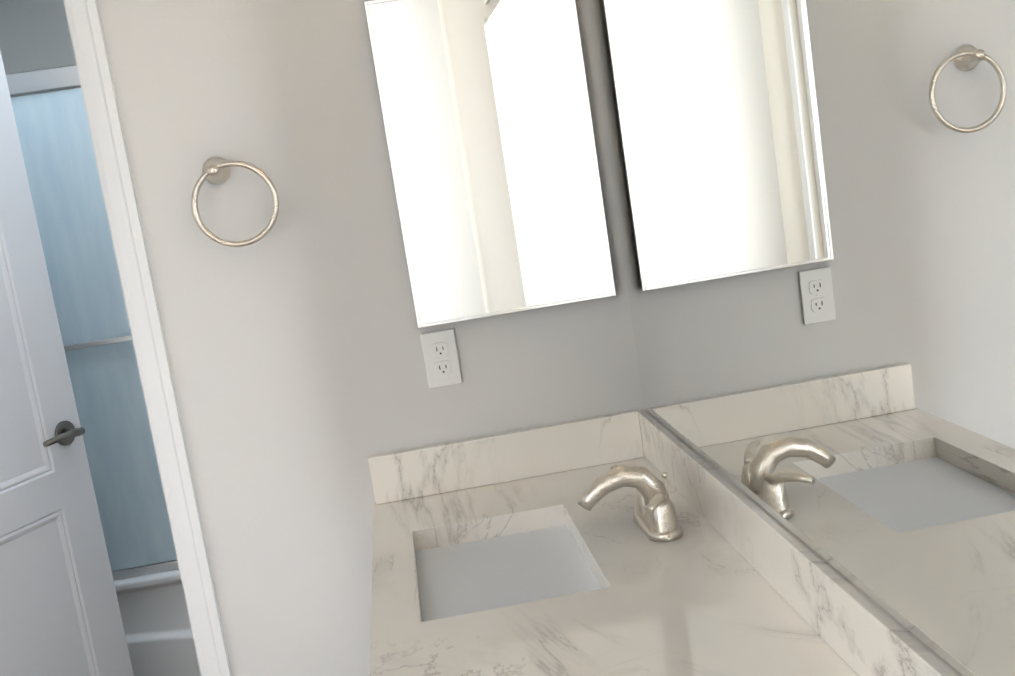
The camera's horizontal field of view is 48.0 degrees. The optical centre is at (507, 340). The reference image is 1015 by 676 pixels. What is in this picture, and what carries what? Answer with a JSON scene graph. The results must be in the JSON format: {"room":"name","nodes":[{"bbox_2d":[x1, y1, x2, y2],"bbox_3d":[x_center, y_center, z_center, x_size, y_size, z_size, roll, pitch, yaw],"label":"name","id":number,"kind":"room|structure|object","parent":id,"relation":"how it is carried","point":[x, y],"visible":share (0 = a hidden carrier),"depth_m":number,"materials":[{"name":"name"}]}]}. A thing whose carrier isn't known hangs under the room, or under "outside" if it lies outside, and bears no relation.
{"room":"bathroom","nodes":[
{"label":"bathroom","id":0,"kind":"room"},
{"bbox_2d":[0,0,75,73],"bbox_3d":[-1.169,-0.185,4.180,1.540,2.350,0.120,-9,9,-5],"label":"wall","id":1,"kind":"structure","parent":0,"point":[34,34],"depth_m":3.95,"materials":[{"name":"white paint"}]},
{"bbox_2d":[97,0,644,675],"bbox_3d":[-0.781,-0.264,2.304,2.240,2.950,0.120,-9,9,-5],"label":"wall","id":2,"kind":"structure","parent":0,"point":[303,390],"depth_m":2.32,"materials":[{"name":"white paint"}]},
{"bbox_2d":[0,51,133,675],"bbox_3d":[-1.290,0.219,2.686,0.159,2.020,0.722,-5,9,23],"label":"door leaf","id":3,"kind":"structure","parent":2,"relation":"in","point":[60,614],"depth_m":2.89,"materials":[{"name":"white paint"}]},
{"bbox_2d":[63,0,231,675],"bbox_3d":[-1.086,0.212,2.334,0.844,2.102,0.158,-9,9,-5],"label":"door frame","id":4,"kind":"structure","parent":2,"relation":"attached to","point":[111,158],"depth_m":2.27,"materials":[{"name":"white paint"}]},
{"bbox_2d":[191,157,278,246],"bbox_3d":[-0.532,-0.275,2.236,0.168,0.181,0.062,-9,9,-5],"label":"towel ring","id":5,"kind":"object","parent":2,"relation":"attached to","point":[216,170],"visible":1,"depth_m":2.22,"materials":[{"name":"silver metal"}]},
{"bbox_2d":[420,329,461,387],"bbox_3d":[-0.136,0.036,2.349,0.070,0.115,0.009,-9,9,-5],"label":"duplex electrical outlet","id":6,"kind":"object","parent":2,"relation":"attached to","point":[441,358],"visible":1,"depth_m":2.35,"materials":[{"name":"white plastic"}]},
{"bbox_2d":[364,0,615,327],"bbox_3d":[-0.029,-0.379,2.298,0.414,0.650,0.022,-9,9,-5],"label":"medicine cabinet mirror","id":7,"kind":"object","parent":2,"relation":"attached to","point":[487,118],"visible":1,"depth_m":2.29,"materials":[{"name":"white mirror"}]},
{"bbox_3d":[-0.570,1.388,1.323,2.600,0.050,6.400,-9,9,-5],"label":"floor","id":8,"kind":"structure","parent":0,"visible":0},
{"bbox_2d":[6,64,200,675],"bbox_3d":[-1.082,0.096,3.728,1.510,1.910,0.834,-9,9,-5],"label":"shower enclosure","id":9,"kind":"object","parent":8,"relation":"on","point":[54,134],"visible":0.12,"depth_m":3.36,"materials":[{"name":"blue glass"}]},
{"bbox_2d":[368,409,962,675],"bbox_3d":[0.169,0.756,1.476,0.608,0.918,1.987,-9,9,-5],"label":"bathroom vanity","id":10,"kind":"object","parent":8,"relation":"on","point":[642,542],"visible":1,"depth_m":1.80,"materials":[{"name":"white stone"}]},
{"bbox_3d":[0.506,-0.141,0.210,0.120,2.950,4.320,-9,9,-5],"label":"vanity","id":11,"kind":"object","parent":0,"visible":0},
{"bbox_2d":[588,0,1014,675],"bbox_3d":[0.316,-0.251,1.353,0.013,1.072,1.973,-9,9,-5],"label":"wall mirror","id":12,"kind":"object","parent":11,"relation":"attached to","point":[816,206],"visible":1,"depth_m":1.23,"materials":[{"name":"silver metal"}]}
]}

